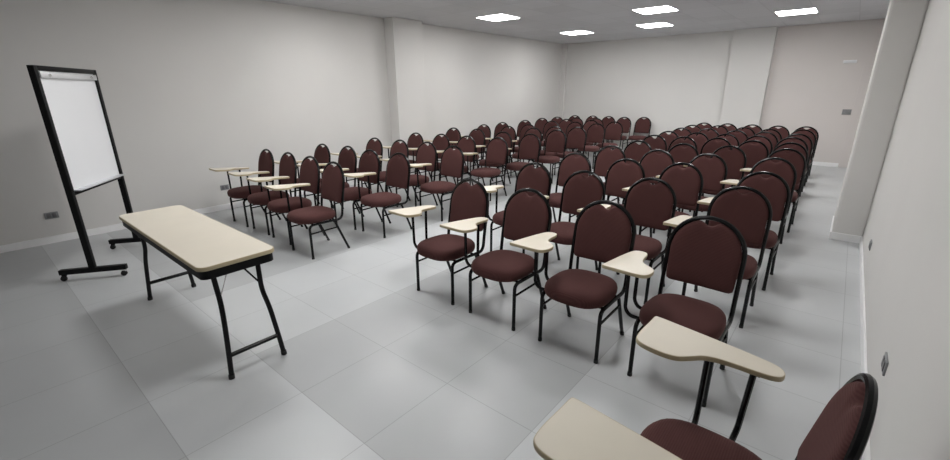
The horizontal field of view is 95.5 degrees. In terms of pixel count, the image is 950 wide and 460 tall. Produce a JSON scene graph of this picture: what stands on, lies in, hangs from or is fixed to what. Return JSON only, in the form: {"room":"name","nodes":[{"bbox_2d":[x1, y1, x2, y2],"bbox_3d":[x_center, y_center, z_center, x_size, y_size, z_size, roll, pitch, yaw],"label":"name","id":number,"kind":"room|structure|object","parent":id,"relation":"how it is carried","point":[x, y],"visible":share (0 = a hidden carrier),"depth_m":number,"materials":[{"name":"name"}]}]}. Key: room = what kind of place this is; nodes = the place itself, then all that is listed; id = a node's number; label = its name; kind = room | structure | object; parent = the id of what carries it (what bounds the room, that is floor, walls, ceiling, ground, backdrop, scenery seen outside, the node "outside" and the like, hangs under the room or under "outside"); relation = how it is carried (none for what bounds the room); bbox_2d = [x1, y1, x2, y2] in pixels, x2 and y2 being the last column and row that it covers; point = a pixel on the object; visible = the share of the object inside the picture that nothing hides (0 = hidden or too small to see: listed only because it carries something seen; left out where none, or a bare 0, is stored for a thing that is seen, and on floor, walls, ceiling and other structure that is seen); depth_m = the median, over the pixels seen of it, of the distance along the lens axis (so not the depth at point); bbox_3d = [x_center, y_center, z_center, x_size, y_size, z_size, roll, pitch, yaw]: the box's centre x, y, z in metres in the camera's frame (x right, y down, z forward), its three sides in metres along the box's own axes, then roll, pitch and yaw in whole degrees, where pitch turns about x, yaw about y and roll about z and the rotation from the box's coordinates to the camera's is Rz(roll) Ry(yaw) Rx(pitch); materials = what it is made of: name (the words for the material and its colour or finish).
{"room":"assembly chamber","nodes":[
{"label":"assembly chamber","id":0,"kind":"room"},
{"bbox_2d":[0,0,561,245],"bbox_3d":[-2.118,-2.354,7.974,0.120,2.946,14.926,14,23,38],"label":"wall","id":1,"kind":"structure","parent":0,"point":[189,88],"depth_m":6.09,"materials":[{"name":"paint"}]},
{"bbox_2d":[44,211,58,219],"bbox_3d":[-4.940,-0.170,5.035,0.013,0.075,0.120,14,23,38],"label":"wall socket","id":2,"kind":"object","parent":1,"relation":"attached to","point":[50,215],"visible":1,"depth_m":5.03,"materials":[{"name":"grey plastic"}]},
{"bbox_2d":[0,147,542,252],"bbox_3d":[-1.998,-0.941,8.254,0.264,0.083,14.566,14,23,38],"label":"baseboard","id":3,"kind":"structure","parent":1,"relation":"attached to","point":[100,230],"depth_m":5.34,"materials":[{"name":"paint"}]},
{"bbox_2d":[384,17,426,171],"bbox_3d":[-1.338,-2.558,8.581,0.250,2.946,0.730,14,23,38],"label":"pillar","id":4,"kind":"structure","parent":1,"relation":"attached to","point":[403,37],"depth_m":8.32,"materials":[{"name":"paint"}]},
{"bbox_2d":[558,44,567,118],"bbox_3d":[2.669,-4.085,13.184,0.140,2.946,0.120,14,23,38],"label":"trim","id":5,"kind":"structure","parent":1,"relation":"attached to","point":[564,46],"depth_m":13.00,"materials":[{"name":"paint"}]},
{"bbox_2d":[0,148,861,459],"bbox_3d":[0.726,-0.194,6.170,7.520,0.100,14.926,14,23,38],"label":"floor","id":6,"kind":"structure","parent":0,"point":[375,366],"depth_m":2.92,"materials":[{"name":"tile"}]},
{"bbox_2d":[26,65,140,280],"bbox_3d":[-3.740,-0.578,4.234,0.542,1.900,0.940,-5,19,-14],"label":"board","id":7,"kind":"object","parent":6,"relation":"on","point":[71,104],"visible":0.84,"depth_m":4.03,"materials":[{"name":"black paint"}]},
{"bbox_2d":[74,174,125,190],"bbox_3d":[-3.698,-0.478,4.278,0.067,0.010,0.832,-5,19,-14],"label":"tray","id":8,"kind":"object","parent":7,"relation":"on","point":[108,178],"depth_m":4.22,"materials":[{"name":"metal"}]},
{"bbox_2d":[119,205,286,379],"bbox_3d":[-2.042,0.354,3.184,1.740,0.750,0.444,14,23,38],"label":"folding table","id":9,"kind":"object","parent":6,"relation":"on","point":[205,247],"visible":1,"depth_m":2.79,"materials":[{"name":"beige laminate"}]},
{"bbox_2d":[209,149,280,226],"bbox_3d":[-3.073,-0.587,5.800,0.618,0.950,0.638,14,23,38],"label":"chair","id":10,"kind":"object","parent":6,"relation":"on","point":[266,160],"visible":0.88,"depth_m":5.75,"materials":[{"name":"fabric"}]},
{"bbox_2d":[228,152,303,234],"bbox_3d":[-2.639,-0.486,5.477,0.618,0.950,0.638,14,23,39],"label":"chair","id":11,"kind":"object","parent":6,"relation":"on","point":[287,165],"visible":0.88,"depth_m":5.43,"materials":[{"name":"fabric"}]},
{"bbox_2d":[246,156,324,244],"bbox_3d":[-2.226,-0.378,5.132,0.618,0.950,0.638,14,23,38],"label":"chair","id":12,"kind":"object","parent":6,"relation":"on","point":[309,170],"visible":0.94,"depth_m":5.09,"materials":[{"name":"fabric"}]},
{"bbox_2d":[274,143,333,208],"bbox_3d":[-2.507,-0.767,6.340,0.618,0.950,0.638,14,23,39],"label":"chair","id":13,"kind":"object","parent":6,"relation":"on","point":[321,154],"visible":0.33,"depth_m":6.34,"materials":[{"name":"fabric"}]},
{"bbox_2d":[264,161,349,259],"bbox_3d":[-1.806,-0.243,4.702,0.618,0.950,0.638,14,23,38],"label":"chair","id":14,"kind":"object","parent":6,"relation":"on","point":[333,178],"visible":1,"depth_m":4.66,"materials":[{"name":"fabric"}]},
{"bbox_2d":[297,146,360,218],"bbox_3d":[-2.047,-0.680,6.057,0.618,0.950,0.638,14,23,38],"label":"chair","id":15,"kind":"object","parent":6,"relation":"on","point":[347,158],"visible":0.3,"depth_m":6.06,"materials":[{"name":"fabric"}]},
{"bbox_2d":[320,149,381,229],"bbox_3d":[-1.635,-0.551,5.650,0.618,0.950,0.638,14,23,37],"label":"chair","id":16,"kind":"object","parent":6,"relation":"on","point":[368,162],"visible":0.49,"depth_m":5.62,"materials":[{"name":"fabric"}]},
{"bbox_2d":[330,137,383,191],"bbox_3d":[-1.910,-1.020,7.102,0.618,0.950,0.638,14,23,37],"label":"chair","id":17,"kind":"object","parent":6,"relation":"on","point":[376,145],"visible":0.39,"depth_m":7.08,"materials":[{"name":"fabric"}]},
{"bbox_2d":[344,152,411,237],"bbox_3d":[-1.197,-0.454,5.336,0.618,0.950,0.638,14,23,37],"label":"chair","id":18,"kind":"object","parent":6,"relation":"on","point":[398,170],"visible":0.91,"depth_m":5.31,"materials":[{"name":"fabric"}]},
{"bbox_2d":[357,139,410,200],"bbox_3d":[-1.437,-0.917,6.774,0.618,0.950,0.638,14,23,38],"label":"chair","id":19,"kind":"object","parent":6,"relation":"on","point":[396,147],"visible":0.3,"depth_m":6.76,"materials":[{"name":"fabric"}]},
{"bbox_2d":[383,132,423,174],"bbox_3d":[-1.340,-1.284,7.902,0.618,0.950,0.638,14,23,38],"label":"chair","id":20,"kind":"object","parent":6,"relation":"on","point":[414,141],"visible":0.31,"depth_m":7.92,"materials":[{"name":"fabric"}]},
{"bbox_2d":[380,142,437,206],"bbox_3d":[-0.971,-0.820,6.461,0.618,0.950,0.638,14,23,38],"label":"chair","id":21,"kind":"object","parent":6,"relation":"on","point":[425,154],"visible":0.52,"depth_m":6.45,"materials":[{"name":"fabric"}]},
{"bbox_2d":[408,134,449,188],"bbox_3d":[-0.852,-1.206,7.647,0.618,0.950,0.638,14,23,39],"label":"chair","id":22,"kind":"object","parent":6,"relation":"on","point":[440,143],"visible":0.34,"depth_m":7.66,"materials":[{"name":"fabric"}]},
{"bbox_2d":[410,145,464,220],"bbox_3d":[-0.553,-0.667,5.977,0.618,0.950,0.638,14,23,38],"label":"chair","id":23,"kind":"object","parent":6,"relation":"on","point":[452,161],"visible":0.83,"depth_m":5.95,"materials":[{"name":"fabric"}]},
{"bbox_2d":[388,178,488,304],"bbox_3d":[-0.290,0.064,3.715,0.618,0.950,0.638,14,23,38],"label":"chair","id":24,"kind":"object","parent":6,"relation":"on","point":[467,201],"visible":0.98,"depth_m":3.67,"materials":[{"name":"brown fabric"}]},
{"bbox_2d":[423,127,460,160],"bbox_3d":[-0.696,-1.609,8.887,0.618,0.950,0.638,14,23,37],"label":"chair","id":25,"kind":"object","parent":6,"relation":"on","point":[453,135],"visible":0.4,"depth_m":8.90,"materials":[{"name":"fabric"}]},
{"bbox_2d":[437,135,475,185],"bbox_3d":[-0.391,-1.094,7.289,0.618,0.950,0.638,14,23,38],"label":"chair","id":26,"kind":"object","parent":6,"relation":"on","point":[468,145],"visible":0.38,"depth_m":7.29,"materials":[{"name":"fabric"}]},
{"bbox_2d":[449,128,484,177],"bbox_3d":[-0.206,-1.518,8.593,0.618,0.950,0.638,14,23,37],"label":"chair","id":27,"kind":"object","parent":6,"relation":"on","point":[479,137],"visible":0.4,"depth_m":8.58,"materials":[{"name":"fabric"}]},
{"bbox_2d":[461,124,490,167],"bbox_3d":[-0.054,-1.867,9.666,0.618,0.950,0.638,14,23,38],"label":"chair","id":28,"kind":"object","parent":6,"relation":"on","point":[486,129],"visible":0.21,"depth_m":9.63,"materials":[{"name":"fabric"}]},
{"bbox_2d":[463,137,507,200],"bbox_3d":[0.127,-1.007,7.008,0.618,0.950,0.638,14,23,37],"label":"chair","id":29,"kind":"object","parent":6,"relation":"on","point":[496,151],"visible":0.88,"depth_m":6.99,"materials":[{"name":"fabric"}]},
{"bbox_2d":[476,131,511,184],"bbox_3d":[0.270,-1.310,7.937,0.618,0.950,0.638,14,23,37],"label":"chair","id":30,"kind":"object","parent":6,"relation":"on","point":[506,137],"visible":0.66,"depth_m":7.90,"materials":[{"name":"fabric"}]},
{"bbox_2d":[440,188,551,330],"bbox_3d":[0.171,0.185,3.328,0.618,0.950,0.638,14,23,38],"label":"chair","id":31,"kind":"object","parent":6,"relation":"on","point":[524,216],"visible":0.96,"depth_m":3.29,"materials":[{"name":"brown fabric"}]},
{"bbox_2d":[483,122,508,158],"bbox_3d":[0.495,-2.057,10.235,0.444,0.950,0.572,14,23,37],"label":"chair","id":32,"kind":"object","parent":6,"relation":"on","point":[499,126],"visible":0.35,"depth_m":10.34,"materials":[{"name":"fabric"}]},
{"bbox_2d":[485,126,515,173],"bbox_3d":[0.458,-1.710,9.167,0.618,0.950,0.638,14,23,38],"label":"chair","id":33,"kind":"object","parent":6,"relation":"on","point":[511,130],"visible":0.42,"depth_m":9.14,"materials":[{"name":"fabric"}]},
{"bbox_2d":[484,162,551,253],"bbox_3d":[0.379,-0.203,4.521,0.618,0.950,0.638,14,23,39],"label":"chair","id":34,"kind":"object","parent":6,"relation":"on","point":[539,179],"visible":0.61,"depth_m":4.53,"materials":[{"name":"fabric"}]},
{"bbox_2d":[502,133,540,189],"bbox_3d":[0.723,-1.181,7.526,0.618,0.950,0.638,14,23,38],"label":"chair","id":35,"kind":"object","parent":6,"relation":"on","point":[529,147],"visible":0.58,"depth_m":7.53,"materials":[{"name":"fabric"}]},
{"bbox_2d":[508,124,535,167],"bbox_3d":[1.033,-1.849,9.579,0.444,0.950,0.572,14,23,39],"label":"chair","id":36,"kind":"object","parent":6,"relation":"on","point":[524,128],"visible":0.33,"depth_m":9.67,"materials":[{"name":"fabric"}]},
{"bbox_2d":[515,120,530,144],"bbox_3d":[1.111,-2.276,10.897,0.444,0.950,0.572,14,23,38],"label":"chair","id":37,"kind":"object","parent":6,"relation":"on","point":[521,124],"visible":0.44,"depth_m":11.01,"materials":[{"name":"fabric"}]},
{"bbox_2d":[509,127,541,175],"bbox_3d":[0.938,-1.569,8.719,0.618,0.950,0.638,14,23,38],"label":"chair","id":38,"kind":"object","parent":6,"relation":"on","point":[537,132],"visible":0.43,"depth_m":8.69,"materials":[{"name":"fabric"}]},
{"bbox_2d":[534,118,547,139],"bbox_3d":[1.659,-2.521,11.638,0.444,0.950,0.572,14,23,37],"label":"chair","id":39,"kind":"object","parent":6,"relation":"on","point":[539,123],"visible":0.3,"depth_m":11.71,"materials":[{"name":"fabric"}]},
{"bbox_2d":[533,126,561,174],"bbox_3d":[1.510,-1.652,8.960,0.444,0.950,0.572,14,23,38],"label":"chair","id":40,"kind":"object","parent":6,"relation":"on","point":[550,129],"visible":0.34,"depth_m":8.96,"materials":[{"name":"fabric"}]},
{"bbox_2d":[531,129,565,183],"bbox_3d":[1.321,-1.416,8.237,0.618,0.950,0.638,14,23,37],"label":"chair","id":41,"kind":"object","parent":6,"relation":"on","point":[555,142],"visible":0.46,"depth_m":8.22,"materials":[{"name":"fabric"}]},
{"bbox_2d":[541,121,558,146],"bbox_3d":[1.729,-2.181,10.587,0.444,0.950,0.572,14,23,38],"label":"chair","id":42,"kind":"object","parent":6,"relation":"on","point":[548,124],"visible":0.39,"depth_m":10.68,"materials":[{"name":"fabric"}]},
{"bbox_2d":[558,119,571,150],"bbox_3d":[2.214,-2.370,11.155,0.444,0.950,0.572,14,23,37],"label":"chair","id":43,"kind":"object","parent":6,"relation":"on","point":[563,124],"visible":0.33,"depth_m":11.24,"materials":[{"name":"fabric"}]},
{"bbox_2d":[549,152,591,221],"bbox_3d":[0.980,-0.435,5.218,0.618,0.950,0.638,14,23,38],"label":"chair","id":44,"kind":"object","parent":6,"relation":"on","point":[570,164],"visible":0.3,"depth_m":5.25,"materials":[{"name":"fabric"}]},
{"bbox_2d":[554,127,586,174],"bbox_3d":[1.929,-1.587,8.748,0.444,0.950,0.572,14,23,38],"label":"chair","id":45,"kind":"object","parent":6,"relation":"on","point":[575,138],"visible":0.66,"depth_m":8.80,"materials":[{"name":"fabric"}]},
{"bbox_2d":[537,170,605,270],"bbox_3d":[0.794,-0.054,4.049,0.618,0.950,0.638,14,23,38],"label":"chair","id":46,"kind":"object","parent":6,"relation":"on","point":[578,191],"visible":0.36,"depth_m":4.08,"materials":[{"name":"fabric"}]},
{"bbox_2d":[510,200,635,363],"bbox_3d":[0.661,0.305,2.943,0.618,0.950,0.638,14,23,37],"label":"chair","id":47,"kind":"object","parent":6,"relation":"on","point":[601,234],"visible":0.97,"depth_m":2.92,"materials":[{"name":"brown fabric"}]},
{"bbox_2d":[565,122,582,151],"bbox_3d":[2.213,-2.048,10.161,0.444,0.950,0.572,14,23,38],"label":"chair","id":48,"kind":"object","parent":6,"relation":"on","point":[571,125],"visible":0.3,"depth_m":10.23,"materials":[{"name":"fabric"}]},
{"bbox_2d":[573,120,597,158],"bbox_3d":[2.755,-2.246,10.758,0.444,0.950,0.572,14,23,38],"label":"chair","id":49,"kind":"object","parent":6,"relation":"on","point":[587,124],"visible":0.3,"depth_m":10.82,"materials":[{"name":"fabric"}]},
{"bbox_2d":[576,123,604,168],"bbox_3d":[2.574,-1.885,9.648,0.444,0.950,0.572,14,23,39],"label":"chair","id":50,"kind":"object","parent":6,"relation":"on","point":[595,134],"visible":0.74,"depth_m":9.66,"materials":[{"name":"fabric"}]},
{"bbox_2d":[576,145,625,216],"bbox_3d":[1.612,-0.642,5.842,0.618,0.950,0.638,14,23,38],"label":"chair","id":51,"kind":"object","parent":6,"relation":"on","point":[605,157],"visible":0.26,"depth_m":5.91,"materials":[{"name":"fabric"}]},
{"bbox_2d":[598,116,614,149],"bbox_3d":[3.622,-2.709,12.163,0.444,0.950,0.572,14,23,38],"label":"chair","id":52,"kind":"object","parent":6,"relation":"on","point":[606,121],"visible":0.24,"depth_m":12.23,"materials":[{"name":"fabric"}]},
{"bbox_2d":[533,397,681,459],"bbox_3d":[0.363,0.926,1.038,0.684,0.950,0.658,14,23,38],"label":"chair","id":53,"kind":"object","parent":6,"relation":"on","point":[577,430],"visible":1,"depth_m":1.24,"materials":[{"name":"laminate"}]},
{"bbox_2d":[594,121,622,162],"bbox_3d":[3.133,-2.042,10.118,0.444,0.950,0.572,14,23,38],"label":"chair","id":54,"kind":"object","parent":6,"relation":"on","point":[613,131],"visible":0.72,"depth_m":10.16,"materials":[{"name":"fabric"}]},
{"bbox_2d":[607,117,630,149],"bbox_3d":[3.928,-2.583,11.767,0.444,0.950,0.572,14,23,38],"label":"chair","id":55,"kind":"object","parent":6,"relation":"on","point":[626,123],"visible":0.62,"depth_m":11.78,"materials":[{"name":"fabric"}]},
{"bbox_2d":[604,158,644,233],"bbox_3d":[1.429,-0.282,4.734,0.618,0.950,0.638,14,23,38],"label":"chair","id":56,"kind":"object","parent":6,"relation":"on","point":[619,175],"visible":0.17,"depth_m":4.79,"materials":[{"name":"fabric"}]},
{"bbox_2d":[577,177,676,303],"bbox_3d":[1.282,0.056,3.695,0.618,0.950,0.638,14,23,38],"label":"chair","id":57,"kind":"object","parent":6,"relation":"on","point":[649,205],"visible":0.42,"depth_m":3.69,"materials":[{"name":"fabric"}]},
{"bbox_2d":[604,140,651,200],"bbox_3d":[2.187,-0.824,6.387,0.618,0.950,0.638,14,23,38],"label":"chair","id":58,"kind":"object","parent":6,"relation":"on","point":[633,150],"visible":0.16,"depth_m":6.43,"materials":[{"name":"fabric"}]},
{"bbox_2d":[627,117,650,144],"bbox_3d":[4.426,-2.555,11.666,0.444,0.950,0.572,14,23,38],"label":"chair","id":59,"kind":"object","parent":6,"relation":"on","point":[642,125],"visible":0.81,"depth_m":11.70,"materials":[{"name":"fabric"}]},
{"bbox_2d":[607,149,674,233],"bbox_3d":[2.063,-0.509,5.418,0.618,0.950,0.638,14,23,38],"label":"chair","id":60,"kind":"object","parent":6,"relation":"on","point":[653,164],"visible":0.23,"depth_m":5.46,"materials":[{"name":"fabric"}]},
{"bbox_2d":[641,135,666,153],"bbox_3d":[2.829,-1.067,7.119,0.444,0.950,0.572,14,23,37],"label":"chair","id":61,"kind":"object","parent":6,"relation":"on","point":[659,142],"visible":0.32,"depth_m":7.15,"materials":[{"name":"fabric"}]},
{"bbox_2d":[622,162,703,236],"bbox_3d":[1.904,-0.190,4.437,0.618,0.950,0.638,14,23,37],"label":"chair","id":62,"kind":"object","parent":6,"relation":"on","point":[686,183],"visible":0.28,"depth_m":4.45,"materials":[{"name":"fabric"}]},
{"bbox_2d":[656,131,678,150],"bbox_3d":[3.337,-1.274,7.742,0.444,0.950,0.572,14,23,38],"label":"chair","id":63,"kind":"object","parent":6,"relation":"on","point":[669,138],"visible":0.23,"depth_m":7.79,"materials":[{"name":"fabric"}]},
{"bbox_2d":[639,143,698,211],"bbox_3d":[2.671,-0.702,5.997,0.618,0.950,0.638,14,23,38],"label":"chair","id":64,"kind":"object","parent":6,"relation":"on","point":[679,154],"visible":0.17,"depth_m":6.03,"materials":[{"name":"fabric"}]},
{"bbox_2d":[602,216,746,406],"bbox_3d":[1.157,0.425,2.562,0.618,0.950,0.638,14,23,39],"label":"chair","id":65,"kind":"object","parent":6,"relation":"on","point":[697,253],"visible":0.94,"depth_m":2.55,"materials":[{"name":"brown fabric"}]},
{"bbox_2d":[667,136,696,151],"bbox_3d":[3.176,-0.980,6.840,0.444,0.950,0.572,14,23,39],"label":"chair","id":66,"kind":"object","parent":6,"relation":"on","point":[678,140],"visible":0.23,"depth_m":6.90,"materials":[{"name":"fabric"}]},
{"bbox_2d":[673,127,690,139],"bbox_3d":[3.880,-1.488,8.387,0.444,0.950,0.572,14,23,39],"label":"chair","id":67,"kind":"object","parent":6,"relation":"on","point":[686,132],"visible":0.15,"depth_m":8.43,"materials":[{"name":"fabric"}]},
{"bbox_2d":[656,153,727,234],"bbox_3d":[2.499,-0.391,5.042,0.618,0.950,0.638,14,23,38],"label":"chair","id":68,"kind":"object","parent":6,"relation":"on","point":[714,170],"visible":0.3,"depth_m":5.03,"materials":[{"name":"fabric"}]},
{"bbox_2d":[682,125,701,134],"bbox_3d":[4.409,-1.693,9.007,0.444,0.950,0.572,14,23,37],"label":"chair","id":69,"kind":"object","parent":6,"relation":"on","point":[697,128],"visible":0.2,"depth_m":9.05,"materials":[{"name":"fabric"}]},
{"bbox_2d":[684,132,708,154],"bbox_3d":[3.707,-1.185,7.458,0.444,0.950,0.572,14,23,38],"label":"chair","id":70,"kind":"object","parent":6,"relation":"on","point":[701,139],"visible":0.31,"depth_m":7.49,"materials":[{"name":"fabric"}]},
{"bbox_2d":[696,128,718,139],"bbox_3d":[4.298,-1.427,8.188,0.444,0.950,0.572,14,23,38],"label":"chair","id":71,"kind":"object","parent":6,"relation":"on","point":[713,133],"visible":0.28,"depth_m":8.23,"materials":[{"name":"fabric"}]},
{"bbox_2d":[683,145,746,216],"bbox_3d":[3.148,-0.619,5.728,0.618,0.950,0.638,14,23,38],"label":"chair","id":72,"kind":"object","parent":6,"relation":"on","point":[735,160],"visible":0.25,"depth_m":5.71,"materials":[{"name":"fabric"}]},
{"bbox_2d":[700,137,731,179],"bbox_3d":[3.605,-0.916,6.632,0.444,0.950,0.572,14,23,39],"label":"chair","id":73,"kind":"object","parent":6,"relation":"on","point":[711,145],"visible":0.21,"depth_m":6.72,"materials":[{"name":"fabric"}]},
{"bbox_2d":[663,186,772,328],"bbox_3d":[1.839,0.168,3.335,0.618,0.950,0.638,14,23,38],"label":"chair","id":74,"kind":"object","parent":6,"relation":"on","point":[749,213],"visible":0.49,"depth_m":3.33,"materials":[{"name":"brown fabric"}]},
{"bbox_2d":[707,125,728,135],"bbox_3d":[4.846,-1.640,8.830,0.444,0.950,0.572,15,23,39],"label":"chair","id":75,"kind":"object","parent":6,"relation":"on","point":[723,130],"visible":0.17,"depth_m":8.85,"materials":[{"name":"fabric"}]},
{"bbox_2d":[715,134,739,149],"bbox_3d":[4.052,-1.098,7.180,0.444,0.950,0.572,14,23,38],"label":"chair","id":76,"kind":"object","parent":6,"relation":"on","point":[732,139],"visible":0.2,"depth_m":7.18,"materials":[{"name":"fabric"}]},
{"bbox_2d":[724,130,747,143],"bbox_3d":[4.584,-1.295,7.773,0.444,0.950,0.572,14,23,37],"label":"chair","id":77,"kind":"object","parent":6,"relation":"on","point":[742,136],"visible":0.19,"depth_m":7.79,"materials":[{"name":"fabric"}]},
{"bbox_2d":[697,171,790,290],"bbox_3d":[2.398,-0.026,3.919,0.618,0.950,0.638,14,23,38],"label":"chair","id":78,"kind":"object","parent":6,"relation":"on","point":[774,187],"visible":0.45,"depth_m":3.88,"materials":[{"name":"fabric"}]},
{"bbox_2d":[734,127,754,137],"bbox_3d":[5.094,-1.493,8.370,0.444,0.950,0.572,14,23,38],"label":"chair","id":79,"kind":"object","parent":6,"relation":"on","point":[749,131],"visible":0.2,"depth_m":8.38,"materials":[{"name":"fabric"}]},
{"bbox_2d":[726,140,768,180],"bbox_3d":[3.901,-0.793,6.245,0.444,0.950,0.572,14,23,38],"label":"chair","id":80,"kind":"object","parent":6,"relation":"on","point":[755,153],"visible":0.3,"depth_m":6.29,"materials":[{"name":"fabric"}]},
{"bbox_2d":[742,124,761,133],"bbox_3d":[5.638,-1.691,8.966,0.444,0.950,0.572,14,23,38],"label":"chair","id":81,"kind":"object","parent":6,"relation":"on","point":[756,129],"visible":0.2,"depth_m":8.98,"materials":[{"name":"fabric"}]},
{"bbox_2d":[636,316,877,459],"bbox_3d":[0.842,0.761,1.532,0.684,0.950,0.658,14,23,38],"label":"chair","id":82,"kind":"object","parent":6,"relation":"on","point":[842,431],"visible":1,"depth_m":1.56,"materials":[{"name":"brown fabric"}]},
{"bbox_2d":[720,157,796,254],"bbox_3d":[3.049,-0.290,4.713,0.618,0.950,0.638,14,23,38],"label":"chair","id":83,"kind":"object","parent":6,"relation":"on","point":[785,169],"visible":0.47,"depth_m":4.70,"materials":[{"name":"fabric"}]},
{"bbox_2d":[744,135,772,174],"bbox_3d":[4.399,-1.007,6.890,0.444,0.950,0.572,14,23,38],"label":"chair","id":84,"kind":"object","parent":6,"relation":"on","point":[765,140],"visible":0.22,"depth_m":6.88,"materials":[{"name":"fabric"}]},
{"bbox_2d":[753,132,777,154],"bbox_3d":[4.897,-1.196,7.459,0.444,0.950,0.572,14,23,37],"label":"chair","id":85,"kind":"object","parent":6,"relation":"on","point":[771,136],"visible":0.25,"depth_m":7.46,"materials":[{"name":"fabric"}]},
{"bbox_2d":[760,129,781,141],"bbox_3d":[5.326,-1.366,7.973,0.444,0.950,0.572,14,23,37],"label":"chair","id":86,"kind":"object","parent":6,"relation":"on","point":[777,133],"visible":0.18,"depth_m":7.97,"materials":[{"name":"fabric"}]},
{"bbox_2d":[740,148,806,232],"bbox_3d":[3.681,-0.517,5.399,0.618,0.950,0.638,14,23,38],"label":"chair","id":87,"kind":"object","parent":6,"relation":"on","point":[796,158],"visible":0.44,"depth_m":5.36,"materials":[{"name":"fabric"}]},
{"bbox_2d":[766,125,789,138],"bbox_3d":[5.951,-1.588,8.640,0.444,0.950,0.572,14,23,37],"label":"chair","id":88,"kind":"object","parent":6,"relation":"on","point":[784,131],"visible":0.23,"depth_m":8.65,"materials":[{"name":"fabric"}]},
{"bbox_2d":[772,142,808,210],"bbox_3d":[4.253,-0.705,5.963,0.444,0.950,0.572,14,23,37],"label":"chair","id":89,"kind":"object","parent":6,"relation":"on","point":[798,147],"visible":0.22,"depth_m":5.98,"materials":[{"name":"fabric"}]},
{"bbox_2d":[774,137,808,204],"bbox_3d":[4.756,-0.921,6.616,0.444,0.950,0.572,14,23,38],"label":"chair","id":90,"kind":"object","parent":6,"relation":"on","point":[802,142],"visible":0.22,"depth_m":6.66,"materials":[{"name":"fabric"}]},
{"bbox_2d":[786,134,812,196],"bbox_3d":[5.194,-1.077,7.084,0.444,0.950,0.572,14,23,38],"label":"chair","id":91,"kind":"object","parent":6,"relation":"on","point":[805,138],"visible":0.23,"depth_m":7.07,"materials":[{"name":"fabric"}]},
{"bbox_2d":[789,129,816,185],"bbox_3d":[5.830,-1.320,7.816,0.444,0.950,0.572,14,23,37],"label":"chair","id":92,"kind":"object","parent":6,"relation":"on","point":[809,133],"visible":0.38,"depth_m":7.81,"materials":[{"name":"fabric"}]},
{"bbox_2d":[795,126,818,175],"bbox_3d":[6.342,-1.518,8.413,0.444,0.950,0.572,14,23,38],"label":"chair","id":93,"kind":"object","parent":6,"relation":"on","point":[812,129],"visible":0.31,"depth_m":8.41,"materials":[{"name":"fabric"}]},
{"bbox_2d":[261,0,889,43],"bbox_3d":[0.700,-3.092,5.231,7.520,0.100,14.926,14,23,38],"label":"ceiling","id":94,"kind":"structure","parent":0,"point":[540,20],"depth_m":7.74,"materials":[{"name":"white paint"}]},
{"bbox_2d":[475,14,519,20],"bbox_3d":[0.430,-3.921,7.972,0.600,0.008,0.600,14,23,38],"label":"recessed light","id":95,"kind":"object","parent":94,"relation":"in","point":[498,17],"visible":1,"depth_m":7.92,"materials":[{"name":"white plastic"}]},
{"bbox_2d":[561,30,592,34],"bbox_3d":[2.413,-4.663,10.209,0.600,0.008,0.600,14,23,38],"label":"recessed light","id":96,"kind":"object","parent":94,"relation":"in","point":[581,31],"visible":1,"depth_m":10.12,"materials":[{"name":"white plastic"}]},
{"bbox_2d":[636,22,672,27],"bbox_3d":[3.790,-4.317,9.103,0.600,0.008,0.600,14,23,38],"label":"recessed light","id":97,"kind":"object","parent":94,"relation":"in","point":[661,24],"visible":1,"depth_m":9.08,"materials":[{"name":"white plastic"}]},
{"bbox_2d":[633,5,677,13],"bbox_3d":[3.070,-3.741,7.345,0.600,0.008,0.600,14,23,38],"label":"recessed light","id":98,"kind":"object","parent":94,"relation":"in","point":[667,8],"visible":1,"depth_m":7.30,"materials":[{"name":"white plastic"}]},
{"bbox_2d":[774,8,818,15],"bbox_3d":[5.709,-3.868,7.662,0.600,0.008,0.600,14,23,38],"label":"recessed light","id":99,"kind":"object","parent":94,"relation":"in","point":[808,10],"visible":1,"depth_m":7.62,"materials":[{"name":"white plastic"}]},
{"bbox_2d":[564,18,885,165],"bbox_3d":[5.478,-3.428,11.077,7.280,2.946,0.120,14,23,38],"label":"wall","id":100,"kind":"structure","parent":0,"point":[674,82],"depth_m":10.60,"materials":[{"name":"paint"}]},
{"bbox_2d":[593,145,838,166],"bbox_3d":[5.318,-2.054,11.487,6.780,0.083,0.154,14,23,38],"label":"baseboard","id":101,"kind":"structure","parent":100,"relation":"attached to","point":[813,162],"depth_m":9.60,"materials":[{"name":"paint"}]},
{"bbox_2d":[719,26,777,128],"bbox_3d":[6.363,-3.153,10.206,0.830,2.946,0.140,14,23,38],"label":"column","id":102,"kind":"structure","parent":100,"relation":"attached to","point":[752,50],"depth_m":10.01,"materials":[{"name":"paint"}]},
{"bbox_2d":[838,66,872,167],"bbox_3d":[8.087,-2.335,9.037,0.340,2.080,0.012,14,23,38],"label":"door","id":103,"kind":"structure","parent":100,"relation":"in","point":[867,70],"depth_m":9.08,"materials":[{"name":"paint"}]},
{"bbox_2d":[863,0,949,459],"bbox_3d":[3.544,-0.931,3.428,0.120,2.946,14.926,14,23,38],"label":"wall","id":104,"kind":"structure","parent":0,"point":[907,262],"depth_m":2.13,"materials":[{"name":"paint"}]},
{"bbox_2d":[829,216,870,459],"bbox_3d":[3.396,0.393,3.989,0.287,0.083,14.672,14,23,38],"label":"baseboard","id":105,"kind":"structure","parent":104,"relation":"attached to","point":[866,455],"depth_m":3.39,"materials":[{"name":"paint"}]},
{"bbox_2d":[832,0,929,235],"bbox_3d":[4.483,-1.377,4.777,0.273,2.946,0.831,14,23,38],"label":"column","id":106,"kind":"structure","parent":104,"relation":"attached to","point":[904,20],"depth_m":4.50,"materials":[{"name":"paint"}]},
{"bbox_2d":[881,352,888,375],"bbox_3d":[2.001,0.653,2.109,0.013,0.075,0.120,14,23,38],"label":"wall socket","id":107,"kind":"object","parent":104,"relation":"attached to","point":[884,364],"visible":1,"depth_m":2.08,"materials":[{"name":"grey plastic"}]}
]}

